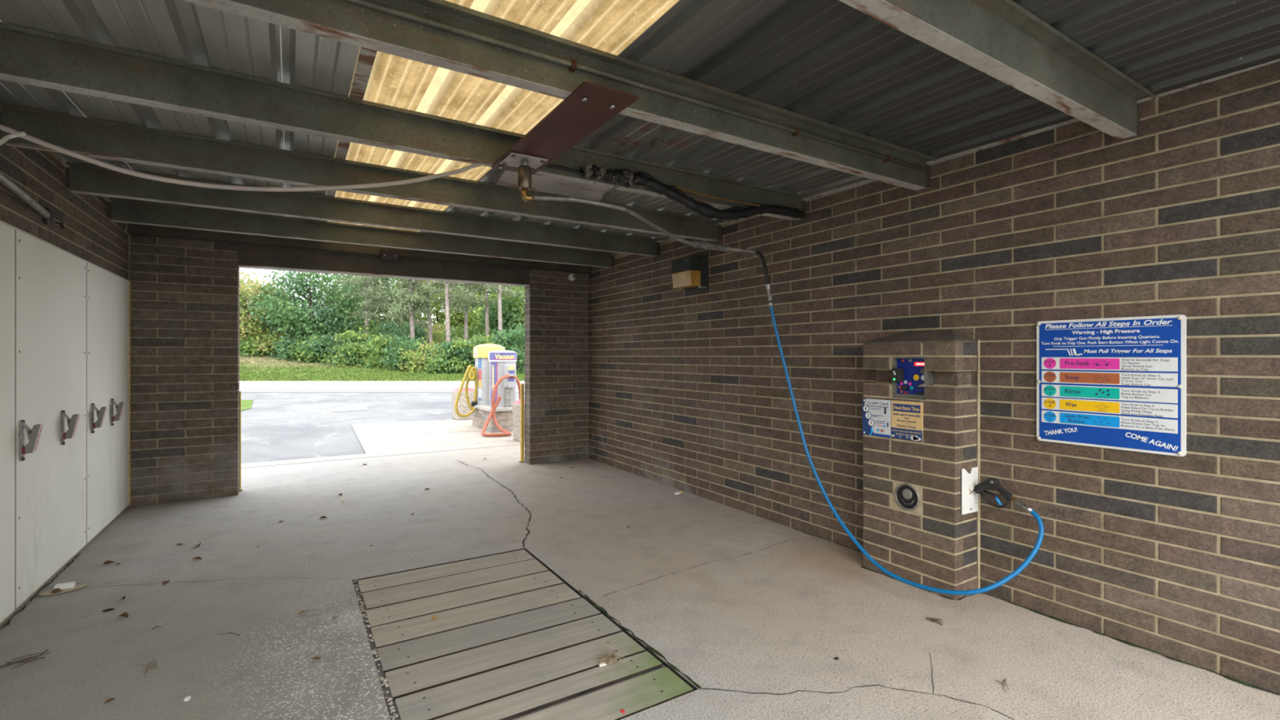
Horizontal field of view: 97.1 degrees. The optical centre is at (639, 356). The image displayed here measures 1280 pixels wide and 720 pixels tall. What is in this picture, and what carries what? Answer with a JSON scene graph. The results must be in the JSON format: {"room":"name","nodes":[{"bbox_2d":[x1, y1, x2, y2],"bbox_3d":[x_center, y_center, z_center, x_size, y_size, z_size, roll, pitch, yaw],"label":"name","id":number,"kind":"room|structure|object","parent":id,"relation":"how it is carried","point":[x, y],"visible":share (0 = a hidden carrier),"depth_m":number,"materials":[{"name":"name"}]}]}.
{"room":"self-service car wash","nodes":[
{"label":"self-service car wash","id":0,"kind":"room"},
{"bbox_2d":[0,107,130,625],"bbox_3d":[-2.824,0.074,2.008,0.206,2.800,7.675,0,0,-32],"label":"wall","id":1,"kind":"structure","parent":0,"point":[65,293],"depth_m":3.53,"materials":[{"name":"white metal"}]},
{"bbox_2d":[0,170,52,224],"bbox_3d":[-2.865,-0.900,2.355,0.092,0.212,2.623,0,0,-33],"label":"pipe","id":2,"kind":"object","parent":1,"relation":"attached to","point":[46,214],"visible":1,"depth_m":3.00,"materials":[{"name":"metal"}]},
{"bbox_2d":[19,419,44,461],"bbox_3d":[-3.333,0.457,3.098,0.084,0.223,0.044,0,0,-32],"label":"clamp","id":3,"kind":"object","parent":1,"relation":"attached to","point":[33,434],"visible":1,"depth_m":3.08,"materials":[{"name":"metal"}]},
{"bbox_2d":[52,218,64,228],"bbox_3d":[-3.640,-0.825,3.540,0.054,0.052,0.070,0,0,-32],"label":"wall bracket","id":4,"kind":"object","parent":1,"relation":"attached to","point":[55,222],"visible":0.96,"depth_m":3.54,"materials":[{"name":"metal"}]},
{"bbox_2d":[61,409,80,444],"bbox_3d":[-3.674,0.457,3.649,0.084,0.223,0.044,0,0,-32],"label":"clamp","id":5,"kind":"object","parent":1,"relation":"attached to","point":[72,423],"visible":1,"depth_m":3.63,"materials":[{"name":"metal"}]},
{"bbox_2d":[90,403,107,433],"bbox_3d":[-4.012,0.457,4.196,0.084,0.223,0.044,0,0,-32],"label":"clamp","id":6,"kind":"object","parent":1,"relation":"attached to","point":[100,414],"visible":1,"depth_m":4.18,"materials":[{"name":"metal"}]},
{"bbox_2d":[111,398,125,426],"bbox_3d":[-4.295,0.457,4.654,0.084,0.223,0.044,0,0,-32],"label":"clamp","id":7,"kind":"object","parent":1,"relation":"attached to","point":[119,408],"visible":1,"depth_m":4.64,"materials":[{"name":"metal"}]},
{"bbox_2d":[128,235,239,506],"bbox_3d":[-4.448,0.181,5.409,0.999,2.585,0.193,0,0,-32],"label":"wall","id":8,"kind":"structure","parent":0,"point":[184,294],"depth_m":5.37,"materials":[{"name":"brown brick"}]},
{"bbox_2d":[524,268,588,464],"bbox_3d":[-1.032,0.181,7.522,0.983,2.586,0.193,0,0,-32],"label":"wall","id":9,"kind":"structure","parent":0,"point":[557,307],"depth_m":7.36,"materials":[{"name":"brown brick"}]},
{"bbox_2d":[127,222,591,274],"bbox_3d":[-2.695,-1.193,6.423,4.668,0.163,0.240,0,0,-32],"label":"beam","id":10,"kind":"structure","parent":9,"relation":"on","point":[132,228],"depth_m":5.95,"materials":[{"name":"metal"}]},
{"bbox_2d":[238,244,529,286],"bbox_3d":[-2.731,-1.005,6.458,3.027,0.210,0.182,0,0,-32],"label":"lintel","id":11,"kind":"object","parent":9,"relation":"attached to","point":[250,256],"visible":1,"depth_m":6.24,"materials":[{"name":"paint"}]},
{"bbox_2d":[380,248,399,260],"bbox_3d":[-2.750,-1.114,6.213,0.180,0.105,0.066,0,0,-32],"label":"bracket","id":12,"kind":"object","parent":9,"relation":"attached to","point":[389,255],"visible":1,"depth_m":6.19,"materials":[{"name":"black metal"}]},
{"bbox_2d":[568,273,575,280],"bbox_3d":[-0.895,-1.047,7.468,0.096,0.096,0.064,0,0,-32],"label":"dome camera","id":13,"kind":"object","parent":9,"relation":"attached to","point":[571,277],"visible":1,"depth_m":7.45,"materials":[{"name":"white paint"}]},
{"bbox_2d":[0,440,1279,719],"bbox_3d":[0.238,1.520,1.517,18.000,0.307,15.330,0,0,-32],"label":"floor","id":14,"kind":"structure","parent":0,"point":[754,614],"depth_m":3.06,"materials":[{"name":"concrete"}]},
{"bbox_2d":[0,648,51,669],"bbox_3d":[-2.783,1.369,2.540,0.110,0.008,0.202,0,0,26],"label":"dry twig","id":15,"kind":"object","parent":14,"relation":"on","point":[28,658],"visible":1,"depth_m":2.55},
{"bbox_2d":[38,581,87,595],"bbox_3d":[-3.375,1.354,3.310,0.096,0.036,0.200,0,0,40],"label":"scrap","id":16,"kind":"object","parent":14,"relation":"on","point":[69,586],"visible":1,"depth_m":3.30,"materials":[{"name":"white paint"}]},
{"bbox_2d":[101,608,114,611],"bbox_3d":[-2.873,1.369,3.054,0.055,0.010,0.026,0,0,-32],"label":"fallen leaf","id":17,"kind":"object","parent":14,"relation":"on","point":[108,609],"visible":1,"depth_m":3.05,"materials":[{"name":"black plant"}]},
{"bbox_2d":[102,560,114,564],"bbox_3d":[-3.514,1.362,3.744,0.026,0.018,0.064,0,0,43],"label":"fallen leaf","id":18,"kind":"object","parent":14,"relation":"on","point":[105,562],"visible":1,"depth_m":3.74,"materials":[{"name":"brown plant"}]},
{"bbox_2d":[104,697,115,703],"bbox_3d":[-2.107,1.366,2.246,0.018,0.009,0.043,0,0,10],"label":"fallen leaf","id":19,"kind":"object","parent":14,"relation":"on","point":[110,699],"visible":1,"depth_m":2.25,"materials":[{"name":"brown plant"}]},
{"bbox_2d":[118,611,128,617],"bbox_3d":[-2.717,1.362,2.976,0.082,0.017,0.033,0,0,25],"label":"fallen leaf","id":20,"kind":"object","parent":14,"relation":"on","point":[125,614],"visible":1,"depth_m":2.98,"materials":[{"name":"brown plant"}]},
{"bbox_2d":[133,659,157,678],"bbox_3d":[-2.165,1.369,2.491,0.187,0.008,0.067,0,0,36],"label":"dry twig","id":21,"kind":"object","parent":14,"relation":"on","point":[147,666],"visible":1,"depth_m":2.50,"materials":[{"name":"plant"}]},
{"bbox_2d":[183,695,191,701],"bbox_3d":[-1.813,1.370,2.267,0.023,0.008,0.040,0,0,-32],"label":"scrap","id":22,"kind":"object","parent":14,"relation":"on","point":[188,698],"visible":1,"depth_m":2.26,"materials":[{"name":"paper"}]},
{"bbox_2d":[239,391,242,491],"bbox_3d":[-4.097,0.864,5.774,0.060,1.020,0.068,0,0,-32],"label":"post","id":23,"kind":"object","parent":14,"relation":"on","point":[240,489],"visible":0.44,"depth_m":5.76,"materials":[{"name":"yellow metal"}]},
{"bbox_2d":[297,609,307,614],"bbox_3d":[-1.800,1.365,3.023,0.026,0.012,0.064,0,0,45],"label":"fallen leaf","id":24,"kind":"object","parent":14,"relation":"on","point":[302,611],"visible":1,"depth_m":3.02,"materials":[{"name":"plant"}]},
{"bbox_2d":[511,399,524,442],"bbox_3d":[-1.817,1.043,9.281,0.439,0.682,0.439,0,0,-32],"label":"litter bin","id":25,"kind":"object","parent":14,"relation":"on","point":[515,406],"visible":0.24,"depth_m":9.17,"materials":[{"name":"beige concrete"}]},
{"bbox_2d":[519,383,524,462],"bbox_3d":[-1.536,0.864,7.358,0.060,1.020,0.068,0,0,-32],"label":"post","id":26,"kind":"object","parent":14,"relation":"on","point":[522,385],"visible":1,"depth_m":7.33,"materials":[{"name":"yellow metal"}]},
{"bbox_2d":[357,549,693,719],"bbox_3d":[-0.759,1.440,2.908,1.075,0.127,1.998,0,0,-32],"label":"plank cover","id":27,"kind":"object","parent":14,"relation":"on","point":[507,639],"visible":0.94,"depth_m":2.67,"materials":[{"name":"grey wood"}]},
{"bbox_2d":[594,648,625,666],"bbox_3d":[-0.138,1.363,2.566,0.143,0.032,0.123,0,0,0],"label":"clump","id":28,"kind":"object","parent":27,"relation":"on","point":[606,660],"visible":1,"depth_m":2.54,"materials":[{"name":"plant"}]},
{"bbox_2d":[862,328,980,600],"bbox_3d":[1.720,0.603,3.495,0.245,1.542,0.620,0,0,-32],"label":"pillar","id":29,"kind":"structure","parent":14,"relation":"on","point":[939,547],"depth_m":3.31,"materials":[{"name":"brown brick"}]},
{"bbox_2d":[862,398,891,437],"bbox_3d":[1.505,0.391,3.603,0.013,0.234,0.202,0,0,-32],"label":"notice","id":30,"kind":"object","parent":29,"relation":"attached to","point":[876,413],"visible":1,"depth_m":3.60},
{"bbox_2d":[768,300,1044,595],"bbox_3d":[1.436,0.450,3.384,1.594,1.687,0.286,0,0,41],"label":"hose","id":31,"kind":"object","parent":29,"relation":"attached to","point":[1041,528],"visible":1,"depth_m":3.30,"materials":[{"name":"rubber"}]},
{"bbox_2d":[891,400,923,441],"bbox_3d":[1.615,0.390,3.425,0.012,0.234,0.204,0,0,-32],"label":"notice","id":32,"kind":"object","parent":29,"relation":"attached to","point":[907,417],"visible":1,"depth_m":3.42,"materials":[{"name":"white plastic"}]},
{"bbox_2d":[893,481,922,513],"bbox_3d":[1.637,0.852,3.437,0.060,0.162,0.188,0,0,-32],"label":"socket","id":33,"kind":"object","parent":29,"relation":"attached to","point":[906,496],"visible":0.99,"depth_m":3.42,"materials":[{"name":"metal"}]},
{"bbox_2d":[891,356,934,399],"bbox_3d":[1.661,0.129,3.442,0.113,0.250,0.216,0,0,-32],"label":"meter","id":34,"kind":"object","parent":29,"relation":"attached to","point":[910,378],"visible":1,"depth_m":3.44,"materials":[{"name":"blue metal"}]},
{"bbox_2d":[961,466,977,515],"bbox_3d":[1.899,0.768,3.232,0.166,0.263,0.030,0,0,-32],"label":"holder","id":35,"kind":"object","parent":29,"relation":"attached to","point":[969,500],"visible":0.99,"depth_m":3.23,"materials":[{"name":"white paint"}]},
{"bbox_2d":[970,477,1023,508],"bbox_3d":[1.987,0.765,3.147,0.047,0.162,0.282,0,0,-32],"label":"gun","id":36,"kind":"object","parent":35,"relation":"hanging from","point":[991,483],"visible":1,"depth_m":3.15,"materials":[{"name":"black plastic"}]},
{"bbox_2d":[925,617,943,625],"bbox_3d":[1.536,1.369,2.942,0.073,0.008,0.093,0,0,-45],"label":"dry twig","id":37,"kind":"object","parent":14,"relation":"on","point":[930,619],"visible":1,"depth_m":2.94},
{"bbox_2d":[995,678,1009,693],"bbox_3d":[1.515,1.369,2.358,0.048,0.008,0.116,0,0,19],"label":"dry twig","id":38,"kind":"object","parent":14,"relation":"on","point":[1005,680],"visible":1,"depth_m":2.37,"materials":[{"name":"plant"}]},
{"bbox_2d":[0,0,1279,255],"bbox_3d":[-0.939,-1.248,3.564,5.350,0.156,7.650,0,0,-32],"label":"ceiling","id":39,"kind":"structure","parent":0,"point":[833,62],"depth_m":2.41,"materials":[{"name":"grey metal"}]},
{"bbox_2d":[0,103,722,241],"bbox_3d":[-1.222,-1.158,4.041,4.668,0.169,0.130,0,0,-32],"label":"ceiling beam","id":40,"kind":"structure","parent":39,"relation":"attached to","point":[86,136],"depth_m":3.48,"materials":[{"name":"metal"}]},
{"bbox_2d":[108,197,614,267],"bbox_3d":[-2.300,-1.183,5.785,4.668,0.169,0.130,0,0,-32],"label":"ceiling beam","id":41,"kind":"structure","parent":39,"relation":"attached to","point":[121,211],"depth_m":5.40,"materials":[{"name":"metal"}]},
{"bbox_2d":[65,161,660,257],"bbox_3d":[-1.764,-1.171,4.917,4.668,0.169,0.130,0,0,-32],"label":"ceiling beam","id":42,"kind":"structure","parent":39,"relation":"attached to","point":[84,179],"depth_m":4.53,"materials":[{"name":"metal"}]},
{"bbox_2d":[0,22,808,221],"bbox_3d":[-0.691,-1.145,3.182,4.668,0.169,0.130,0,0,-32],"label":"ceiling beam","id":43,"kind":"structure","parent":39,"relation":"attached to","point":[28,56],"depth_m":2.60,"materials":[{"name":"metal"}]},
{"bbox_2d":[545,162,804,220],"bbox_3d":[0.340,-1.055,3.758,2.131,0.224,0.117,0,0,-32],"label":"bundle","id":44,"kind":"object","parent":43,"relation":"hanging from","point":[625,177],"visible":0.98,"depth_m":3.69,"materials":[{"name":"black rubber"}]},
{"bbox_2d":[182,0,936,191],"bbox_3d":[-0.160,-1.132,2.323,4.668,0.169,0.130,0,0,-32],"label":"ceiling beam","id":45,"kind":"structure","parent":39,"relation":"attached to","point":[442,33],"depth_m":2.22,"materials":[{"name":"metal"}]},
{"bbox_2d":[490,80,639,174],"bbox_3d":[-0.417,-1.047,2.723,0.251,0.037,1.190,0,0,-32],"label":"plate","id":46,"kind":"object","parent":45,"relation":"attached to","point":[590,105],"visible":1,"depth_m":2.52,"materials":[{"name":"metal"}]},
{"bbox_2d":[0,124,484,191],"bbox_3d":[-1.789,-0.921,2.632,2.226,0.363,0.267,0,0,-32],"label":"tube","id":47,"kind":"object","parent":46,"relation":"hanging from","point":[14,133],"visible":0.98,"depth_m":2.63,"materials":[{"name":"white plastic"}]},
{"bbox_2d":[499,152,771,300],"bbox_3d":[0.109,-0.718,3.479,1.920,0.661,0.298,0,0,-34],"label":"boom","id":48,"kind":"object","parent":46,"relation":"attached to","point":[525,164],"visible":1,"depth_m":3.06,"materials":[{"name":"paint"}]},
{"bbox_2d":[838,0,1154,139],"bbox_3d":[0.381,-1.120,1.447,4.668,0.169,0.130,0,0,-32],"label":"ceiling beam","id":49,"kind":"structure","parent":39,"relation":"attached to","point":[1002,40],"depth_m":2.08,"materials":[{"name":"metal"}]},
{"bbox_2d":[588,61,1279,693],"bbox_3d":[1.195,0.074,4.754,0.207,2.800,7.230,0,0,-32],"label":"wall","id":50,"kind":"structure","parent":0,"point":[1178,557],"depth_m":3.07,"materials":[{"name":"brown brick"}]},
{"bbox_2d":[671,256,708,289],"bbox_3d":[0.482,-0.804,5.518,0.212,0.295,0.330,0,0,-32],"label":"wall lamp","id":51,"kind":"object","parent":50,"relation":"attached to","point":[690,273],"visible":1,"depth_m":5.41,"materials":[{"name":"metal"}]},
{"bbox_2d":[671,256,701,273],"bbox_3d":[0.448,-0.885,5.500,0.135,0.133,0.315,0,0,-32],"label":"hood","id":52,"kind":"object","parent":51,"relation":"attached to","point":[691,264],"depth_m":5.39,"materials":[{"name":"black metal"}]},
{"bbox_2d":[1036,315,1186,456],"bbox_3d":[2.284,0.131,2.781,0.020,0.637,0.593,0,0,-32],"label":"sign","id":53,"kind":"object","parent":50,"relation":"attached to","point":[1113,383],"visible":1,"depth_m":2.75,"materials":[{"name":"plastic"}]},
{"label":"outside","id":54,"kind":"structure","parent":0,"visible":0},
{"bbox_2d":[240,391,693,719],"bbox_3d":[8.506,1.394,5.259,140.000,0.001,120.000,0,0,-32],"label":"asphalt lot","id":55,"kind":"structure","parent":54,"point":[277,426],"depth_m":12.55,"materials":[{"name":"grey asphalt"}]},
{"bbox_2d":[240,400,253,410],"bbox_3d":[-11.970,1.380,14.702,3.100,0.001,6.400,0,0,-32],"label":"grass patch","id":56,"kind":"structure","parent":55,"relation":"on","point":[245,404],"depth_m":16.21,"materials":[{"name":"green plant"}]},
{"bbox_2d":[328,404,367,411],"bbox_3d":[-7.812,1.386,15.215,1.031,0.001,1.900,0,0,-32],"label":"concrete patch","id":57,"kind":"object","parent":55,"relation":"on","point":[361,406],"visible":1,"depth_m":15.01,"materials":[{"name":"grey concrete"}]},
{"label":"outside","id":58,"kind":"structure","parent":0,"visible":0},
{"bbox_2d":[351,419,517,453],"bbox_3d":[-1.486,1.376,11.826,8.090,0.004,4.020,0,0,-32],"label":"concrete pad","id":59,"kind":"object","parent":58,"point":[374,437],"visible":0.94,"depth_m":9.74,"materials":[{"name":"grey concrete"}]},
{"bbox_2d":[451,386,474,420],"bbox_3d":[-3.878,1.038,12.510,0.459,0.692,0.459,0,0,-32],"label":"litter bin","id":60,"kind":"object","parent":59,"relation":"on","point":[463,407],"visible":0.68,"depth_m":12.32,"materials":[{"name":"beige concrete"}]},
{"bbox_2d":[470,403,512,432],"bbox_3d":[-2.708,1.166,10.917,0.795,0.455,1.350,0,0,-32],"label":"concrete plinth","id":61,"kind":"object","parent":59,"relation":"on","point":[504,415],"visible":0.58,"depth_m":10.36,"materials":[{"name":"concrete"}]},
{"bbox_2d":[471,343,505,405],"bbox_3d":[-2.974,0.355,11.152,0.610,1.206,0.610,0,0,2],"label":"machine","id":62,"kind":"object","parent":61,"relation":"on","point":[481,352],"visible":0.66,"depth_m":10.89,"materials":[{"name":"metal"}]},
{"bbox_2d":[454,364,477,417],"bbox_3d":[-3.320,0.662,10.851,0.466,1.004,0.162,0,0,-32],"label":"hose","id":63,"kind":"object","parent":62,"relation":"hanging from","point":[473,371],"visible":0.99,"depth_m":10.86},
{"bbox_2d":[488,350,516,407],"bbox_3d":[-2.562,0.412,10.609,0.524,1.053,0.622,0,0,-32],"label":"machine","id":64,"kind":"object","parent":61,"relation":"on","point":[501,362],"visible":0.96,"depth_m":10.42,"materials":[{"name":"metal"}]},
{"bbox_2d":[481,374,519,436],"bbox_3d":[-2.477,0.853,10.121,0.525,1.038,1.039,0,0,1],"label":"hose","id":65,"kind":"object","parent":59,"relation":"on","point":[504,433],"visible":0.95,"depth_m":10.04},
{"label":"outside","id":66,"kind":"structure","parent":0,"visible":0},
{"bbox_2d":[239,354,524,381],"bbox_3d":[-22.500,-0.181,58.300,117.391,3.206,100.636,0,0,-32],"label":"grass bank","id":67,"kind":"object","parent":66,"point":[251,368],"visible":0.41,"depth_m":36.50,"materials":[{"name":"green plant"}]},
{"bbox_2d":[239,330,278,356],"bbox_3d":[-28.819,-1.135,43.058,4.130,2.490,3.992,0,0,-32],"label":"shrub","id":68,"kind":"object","parent":67,"relation":"on","point":[244,350],"visible":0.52,"depth_m":41.98,"materials":[{"name":"green plant"}]},
{"bbox_2d":[239,268,288,344],"bbox_3d":[-30.154,-3.392,43.223,7.093,6.723,6.547,0,0,-6],"label":"broadleaf tree","id":69,"kind":"object","parent":67,"relation":"on","point":[248,328],"visible":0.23,"depth_m":42.71,"materials":[{"name":"green plant"}]},
{"bbox_2d":[247,329,292,356],"bbox_3d":[-27.754,-1.091,43.487,4.487,2.428,4.112,0,0,43],"label":"shrub","id":70,"kind":"object","parent":67,"relation":"on","point":[274,338],"visible":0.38,"depth_m":42.23,"materials":[{"name":"green plant"}]},
{"bbox_2d":[239,287,316,336],"bbox_3d":[-29.930,-3.038,45.943,6.803,5.840,6.020,0,0,-32],"label":"broadleaf tree","id":71,"kind":"object","parent":67,"relation":"on","point":[259,295],"visible":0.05,"depth_m":44.38,"materials":[{"name":"green plant"}]},
{"bbox_2d":[270,334,307,360],"bbox_3d":[-25.620,-0.639,42.392,3.576,2.031,4.571,0,0,-32],"label":"shrub","id":72,"kind":"object","parent":67,"relation":"on","point":[280,345],"visible":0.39,"depth_m":41.44,"materials":[{"name":"green plant"}]},
{"bbox_2d":[280,333,334,363],"bbox_3d":[-24.181,-0.633,41.953,4.376,2.296,4.322,0,0,1],"label":"shrub","id":73,"kind":"object","parent":67,"relation":"on","point":[297,350],"visible":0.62,"depth_m":40.80,"materials":[{"name":"green plant"}]},
{"bbox_2d":[239,270,381,355],"bbox_3d":[-25.805,-3.778,44.614,9.513,8.033,9.017,0,0,-32],"label":"broadleaf tree","id":74,"kind":"object","parent":67,"relation":"on","point":[308,326],"visible":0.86,"depth_m":43.06,"materials":[{"name":"green plant"}]},
{"bbox_2d":[298,332,356,363],"bbox_3d":[-22.823,-0.523,41.871,4.459,2.545,4.732,0,0,-32],"label":"shrub","id":75,"kind":"object","parent":67,"relation":"on","point":[324,341],"visible":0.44,"depth_m":40.80,"materials":[{"name":"green plant"}]},
{"bbox_2d":[315,327,374,366],"bbox_3d":[-21.198,-0.658,41.519,4.605,2.927,4.264,0,0,-32],"label":"shrub","id":76,"kind":"object","parent":67,"relation":"on","point":[353,336],"visible":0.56,"depth_m":40.77,"materials":[{"name":"green plant"}]},
{"bbox_2d":[327,317,385,343],"bbox_3d":[-22.947,-1.487,45.979,4.916,3.772,5.260,0,0,-32],"label":"shrub","id":77,"kind":"object","parent":67,"relation":"on","point":[371,329],"visible":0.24,"depth_m":45.34,"materials":[{"name":"green plant"}]},
{"bbox_2d":[333,329,389,367],"bbox_3d":[-19.797,-0.530,41.685,4.319,2.812,4.736,0,0,22],"label":"shrub","id":78,"kind":"object","parent":67,"relation":"on","point":[362,341],"visible":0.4,"depth_m":40.52,"materials":[{"name":"green plant"}]},
{"bbox_2d":[330,275,399,333],"bbox_3d":[-21.689,-5.196,44.914,4.555,11.687,4.856,0,0,27],"label":"pine tree","id":79,"kind":"object","parent":67,"relation":"on","point":[367,315],"visible":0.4,"depth_m":44.57,"materials":[{"name":"green plant"}]},
{"bbox_2d":[306,273,427,344],"bbox_3d":[-25.668,-5.171,54.192,10.759,10.350,10.256,0,0,7],"label":"broadleaf tree","id":80,"kind":"object","parent":67,"relation":"on","point":[385,284],"visible":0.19,"depth_m":52.59,"materials":[{"name":"green plant"}]},
{"bbox_2d":[355,333,408,369],"bbox_3d":[-18.164,-0.351,41.150,4.207,2.752,4.293,0,0,16],"label":"shrub","id":81,"kind":"object","parent":67,"relation":"on","point":[376,350],"visible":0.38,"depth_m":40.20,"materials":[{"name":"green plant"}]},
{"bbox_2d":[372,319,435,357],"bbox_3d":[-19.691,-1.130,45.807,5.410,3.689,5.175,0,0,22],"label":"shrub","id":82,"kind":"object","parent":67,"relation":"on","point":[388,327],"visible":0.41,"depth_m":45.36,"materials":[{"name":"green plant"}]},
{"bbox_2d":[377,333,433,370],"bbox_3d":[-16.451,-0.209,40.518,4.209,2.872,4.608,0,0,5],"label":"shrub","id":83,"kind":"object","parent":67,"relation":"on","point":[394,360],"visible":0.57,"depth_m":39.36,"materials":[{"name":"green plant"}]},
{"bbox_2d":[377,277,438,340],"bbox_3d":[-17.443,-4.902,42.531,4.068,12.050,5.354,0,0,-32],"label":"pine tree","id":84,"kind":"object","parent":67,"relation":"on","point":[402,288],"visible":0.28,"depth_m":42.02,"materials":[{"name":"green plant"}]},
{"bbox_2d":[396,337,448,373],"bbox_3d":[-14.783,-0.040,39.435,4.185,2.625,4.416,0,0,-32],"label":"shrub","id":85,"kind":"object","parent":67,"relation":"on","point":[422,347],"visible":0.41,"depth_m":38.57,"materials":[{"name":"green plant"}]},
{"bbox_2d":[396,280,449,345],"bbox_3d":[-16.408,-4.900,43.169,4.885,12.122,4.112,0,0,1],"label":"pine tree","id":86,"kind":"object","parent":67,"relation":"on","point":[430,334],"visible":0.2,"depth_m":43.38,"materials":[{"name":"green plant"}]},
{"bbox_2d":[398,320,453,344],"bbox_3d":[-18.097,-1.227,48.168,5.393,3.983,5.277,0,0,-32],"label":"shrub","id":87,"kind":"object","parent":67,"relation":"on","point":[436,328],"visible":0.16,"depth_m":47.78,"materials":[{"name":"green plant"}]},
{"bbox_2d":[389,279,481,344],"bbox_3d":[-22.161,-5.714,62.050,12.762,11.472,12.210,0,0,-16],"label":"broadleaf tree","id":88,"kind":"object","parent":67,"relation":"on","point":[442,319],"visible":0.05,"depth_m":59.60,"materials":[{"name":"green plant"}]},
{"bbox_2d":[415,342,468,374],"bbox_3d":[-13.556,0.198,38.943,3.526,2.350,4.003,0,0,-15],"label":"shrub","id":89,"kind":"object","parent":67,"relation":"on","point":[438,362],"visible":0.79,"depth_m":37.98,"materials":[{"name":"green plant"}]},
{"bbox_2d":[422,280,484,346],"bbox_3d":[-13.779,-4.638,41.043,4.547,12.040,4.294,0,0,-32],"label":"pine tree","id":90,"kind":"object","parent":67,"relation":"on","point":[463,295],"visible":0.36,"depth_m":40.90,"materials":[{"name":"green plant"}]},
{"bbox_2d":[433,337,479,373],"bbox_3d":[-12.857,-0.019,39.636,4.470,2.707,4.466,0,0,3],"label":"shrub","id":91,"kind":"object","parent":67,"relation":"on","point":[449,344],"visible":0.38,"depth_m":38.49,"materials":[{"name":"green plant"}]},
{"bbox_2d":[433,321,484,346],"bbox_3d":[-13.935,-0.813,45.876,6.407,3.900,5.055,0,0,-12],"label":"shrub","id":92,"kind":"object","parent":67,"relation":"on","point":[454,334],"visible":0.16,"depth_m":45.21,"materials":[{"name":"green plant"}]},
{"bbox_2d":[442,281,497,341],"bbox_3d":[-13.228,-4.998,43.152,4.660,12.600,4.706,0,0,1],"label":"pine tree","id":93,"kind":"object","parent":67,"relation":"on","point":[482,303],"visible":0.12,"depth_m":43.39,"materials":[{"name":"green plant"}]},
{"bbox_2d":[445,334,502,373],"bbox_3d":[-11.325,-0.070,38.961,4.506,2.789,3.558,0,0,9],"label":"shrub","id":94,"kind":"object","parent":67,"relation":"on","point":[457,343],"visible":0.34,"depth_m":38.25,"materials":[{"name":"green plant"}]},
{"bbox_2d":[459,282,489,336],"bbox_3d":[-12.220,-5.041,43.603,4.336,12.669,3.956,0,0,-32],"label":"pine tree","id":95,"kind":"object","parent":67,"relation":"on","point":[486,307],"visible":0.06,"depth_m":43.86,"materials":[{"name":"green plant"}]},
{"bbox_2d":[432,280,524,337],"bbox_3d":[-15.668,-5.631,60.160,12.904,12.523,13.265,0,0,22],"label":"broadleaf tree","id":96,"kind":"object","parent":67,"relation":"on","point":[472,317],"visible":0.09,"depth_m":57.45,"materials":[{"name":"green plant"}]},
{"bbox_2d":[470,330,524,367],"bbox_3d":[-10.033,-0.159,39.452,4.040,3.253,4.497,0,0,-35],"label":"shrub","id":97,"kind":"object","parent":67,"relation":"on","point":[474,337],"visible":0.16,"depth_m":38.71,"materials":[{"name":"green plant"}]},
{"bbox_2d":[473,285,524,366],"bbox_3d":[-10.596,-2.430,46.862,7.346,7.161,7.117,0,0,-29],"label":"broadleaf tree","id":98,"kind":"object","parent":67,"relation":"on","point":[493,314],"visible":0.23,"depth_m":45.47,"materials":[{"name":"green plant"}]},
{"bbox_2d":[475,318,524,373],"bbox_3d":[-8.547,-0.675,38.938,4.662,4.036,4.490,0,0,11],"label":"shrub","id":99,"kind":"object","parent":67,"relation":"on","point":[519,333],"visible":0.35,"depth_m":38.05,"materials":[{"name":"green plant"}]},
{"bbox_2d":[484,284,524,333],"bbox_3d":[-10.757,-5.048,42.778,3.959,12.759,3.880,0,0,19],"label":"broadleaf tree","id":100,"kind":"object","parent":67,"relation":"on","point":[499,287],"visible":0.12,"depth_m":42.37,"materials":[{"name":"green plant"}]},
{"bbox_2d":[495,285,524,351],"bbox_3d":[-7.817,-3.243,45.957,8.760,8.846,8.428,0,0,32],"label":"broadleaf tree","id":101,"kind":"object","parent":67,"relation":"on","point":[522,308],"visible":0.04,"depth_m":44.30,"materials":[{"name":"green plant"}]},
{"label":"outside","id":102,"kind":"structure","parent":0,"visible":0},
{"bbox_2d":[239,381,524,391],"bbox_3d":[-5.000,1.382,26.750,115.780,0.001,76.783,0,0,-32],"label":"sidewalk","id":103,"kind":"structure","parent":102,"point":[244,386],"depth_m":25.90,"materials":[{"name":"concrete"}]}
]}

